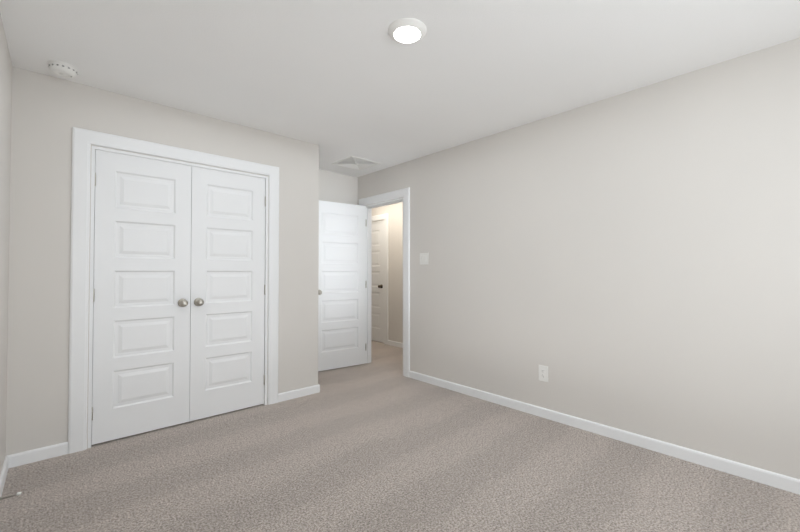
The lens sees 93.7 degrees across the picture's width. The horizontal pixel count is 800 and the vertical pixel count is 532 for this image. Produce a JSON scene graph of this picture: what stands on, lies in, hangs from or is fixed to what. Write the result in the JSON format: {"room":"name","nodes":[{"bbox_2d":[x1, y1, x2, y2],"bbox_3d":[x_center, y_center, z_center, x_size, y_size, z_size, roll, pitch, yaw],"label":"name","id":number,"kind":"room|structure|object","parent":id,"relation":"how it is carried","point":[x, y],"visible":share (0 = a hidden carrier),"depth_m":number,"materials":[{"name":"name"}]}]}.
{"room":"empty bedroom","nodes":[
{"label":"empty bedroom","id":0,"kind":"room"},
{"bbox_2d":[0,13,11,473],"bbox_3d":[-1.212,-0.025,0.922,0.110,2.440,5.320,1,-1,-42],"label":"wall","id":1,"kind":"structure","parent":0,"point":[5,108],"depth_m":2.07,"materials":[{"name":"paint"}]},
{"bbox_2d":[0,453,15,496],"bbox_3d":[-0.907,1.153,0.660,0.013,0.076,4.330,1,-1,-42],"label":"baseboard","id":2,"kind":"structure","parent":1,"relation":"attached to","point":[7,464],"depth_m":2.13,"materials":[{"name":"white paint"}]},
{"bbox_2d":[0,492,20,499],"bbox_3d":[-1.964,1.159,1.889,0.081,0.021,0.022,1,-1,-42],"label":"spring door stop","id":3,"kind":"object","parent":2,"relation":"attached to","point":[15,494],"visible":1,"depth_m":1.89,"materials":[{"name":"silver metal"}]},
{"bbox_2d":[6,66,318,455],"bbox_3d":[-1.625,0.009,3.029,2.120,2.440,0.110,1,-1,-42],"label":"wall","id":4,"kind":"structure","parent":0,"point":[49,112],"depth_m":2.44,"materials":[{"name":"paint"}]},
{"bbox_2d":[91,150,191,444],"bbox_3d":[-1.856,0.203,2.732,0.598,2.018,0.106,1,-1,-42],"label":"closet door","id":5,"kind":"structure","parent":4,"relation":"in","point":[141,304],"depth_m":2.73,"materials":[{"name":"white paint"}]},
{"bbox_2d":[68,127,278,453],"bbox_3d":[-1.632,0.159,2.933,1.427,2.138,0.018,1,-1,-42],"label":"trim","id":6,"kind":"structure","parent":4,"relation":"attached to","point":[83,140],"depth_m":2.51,"materials":[{"name":"white paint"}]},
{"bbox_2d":[189,166,265,420],"bbox_3d":[-1.411,0.210,3.137,0.598,2.018,0.106,1,-1,-42],"label":"closet door","id":7,"kind":"structure","parent":4,"relation":"in","point":[227,295],"depth_m":3.13,"materials":[{"name":"white paint"}]},
{"bbox_2d":[278,384,319,401],"bbox_3d":[-0.961,1.199,3.533,0.394,0.076,0.013,1,-1,-42],"label":"baseboard","id":8,"kind":"structure","parent":4,"relation":"attached to","point":[301,392],"depth_m":3.53,"materials":[{"name":"white paint"}]},
{"bbox_2d":[319,169,357,204],"bbox_3d":[-1.763,0.024,3.945,3.150,2.440,0.110,1,-1,-42],"label":"wall","id":9,"kind":"structure","parent":0,"point":[337,187],"depth_m":4.77,"materials":[{"name":"paint"}]},
{"bbox_2d":[372,202,402,342],"bbox_3d":[0.254,0.052,5.710,0.110,2.440,5.000,1,-1,-42],"label":"wall","id":10,"kind":"structure","parent":0,"point":[395,271],"depth_m":5.99,"materials":[{"name":"paint"}]},
{"bbox_2d":[371,222,383,342],"bbox_3d":[-0.520,0.263,6.462,0.106,2.018,0.718,1,-1,-42],"label":"hall door","id":11,"kind":"structure","parent":10,"relation":"in","point":[377,313],"depth_m":6.33,"materials":[{"name":"white paint"}]},
{"bbox_2d":[372,213,387,344],"bbox_3d":[-0.521,0.215,6.462,0.018,2.138,0.962,1,-1,-42],"label":"door frame","id":12,"kind":"structure","parent":10,"relation":"attached to","point":[384,217],"depth_m":6.13,"materials":[{"name":"white paint"}]},
{"bbox_2d":[388,340,402,347],"bbox_3d":[0.840,1.222,4.956,0.013,0.076,3.125,1,-1,-42],"label":"baseboard","id":13,"kind":"structure","parent":10,"relation":"attached to","point":[393,343],"depth_m":5.95,"materials":[{"name":"white paint"}]},
{"bbox_2d":[0,340,799,531],"bbox_3d":[-0.462,1.283,3.277,4.420,0.100,7.820,1,-1,-42],"label":"floor","id":14,"kind":"structure","parent":0,"point":[380,442],"depth_m":2.15,"materials":[{"name":"carpet"}]},
{"bbox_2d":[0,0,799,176],"bbox_3d":[-0.462,-1.256,3.318,4.420,0.100,7.820,1,-1,-42],"label":"ceiling","id":15,"kind":"structure","parent":0,"point":[336,80],"depth_m":2.18,"materials":[{"name":"paint"}]},
{"bbox_2d":[47,60,77,77],"bbox_3d":[-2.066,-1.198,2.300,0.142,0.050,0.142,1,-1,-42],"label":"smoke detector","id":16,"kind":"object","parent":15,"relation":"attached to","point":[62,69],"visible":1,"depth_m":2.27,"materials":[{"name":"white plastic"}]},
{"bbox_2d":[332,156,380,170],"bbox_3d":[-0.510,-1.188,4.356,0.420,0.013,0.420,1,-1,-42],"label":"ceiling vent","id":17,"kind":"object","parent":15,"relation":"in","point":[357,166],"visible":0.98,"depth_m":4.38,"materials":[{"name":"white plastic"}]},
{"bbox_2d":[388,18,425,43],"bbox_3d":[0.038,-1.215,1.957,0.200,0.027,0.200,1,-1,-42],"label":"recessed light","id":18,"kind":"object","parent":15,"relation":"in","point":[407,30],"visible":1,"depth_m":1.92,"materials":[{"name":"white plastic"}]},
{"bbox_2d":[358,38,799,478],"bbox_3d":[1.159,0.011,3.159,0.110,2.440,5.210,1,-1,-42],"label":"wall","id":19,"kind":"structure","parent":0,"point":[629,261],"depth_m":2.57,"materials":[{"name":"paint"}]},
{"bbox_2d":[318,200,366,370],"bbox_3d":[-0.756,0.234,4.630,0.722,2.018,0.185,1,-1,-42],"label":"entry door","id":20,"kind":"structure","parent":19,"relation":"in","point":[342,293],"depth_m":4.61,"materials":[{"name":"white paint"}]},
{"bbox_2d":[359,187,409,376],"bbox_3d":[-0.171,0.186,4.615,0.146,2.138,0.962,1,-1,-42],"label":"door frame","id":21,"kind":"structure","parent":19,"relation":"attached to","point":[401,193],"depth_m":4.24,"materials":[{"name":"white paint"}]},
{"bbox_2d":[366,198,403,374],"bbox_3d":[-0.171,0.236,4.615,0.112,2.038,0.762,1,-1,-42],"label":"trim","id":22,"kind":"structure","parent":19,"relation":"attached to","point":[369,270],"depth_m":4.87,"materials":[{"name":"white paint"}]},
{"bbox_2d":[420,253,427,264],"bbox_3d":[0.257,-0.078,4.059,0.013,0.124,0.126,1,-1,-42],"label":"light switch","id":23,"kind":"object","parent":19,"relation":"attached to","point":[423,258],"visible":1,"depth_m":4.06,"materials":[{"name":"white plastic"}]},
{"bbox_2d":[539,365,547,381],"bbox_3d":[1.165,0.875,3.051,0.007,0.127,0.080,1,-1,-42],"label":"electrical outlet plate","id":24,"kind":"object","parent":19,"relation":"attached to","point":[543,373],"visible":1,"depth_m":3.05,"materials":[{"name":"white plastic"}]},
{"bbox_2d":[409,371,799,494],"bbox_3d":[1.488,1.186,2.688,0.013,0.076,4.099,1,-1,-42],"label":"baseboard","id":25,"kind":"structure","parent":19,"relation":"attached to","point":[773,479],"depth_m":2.54,"materials":[{"name":"white paint"}]}
]}

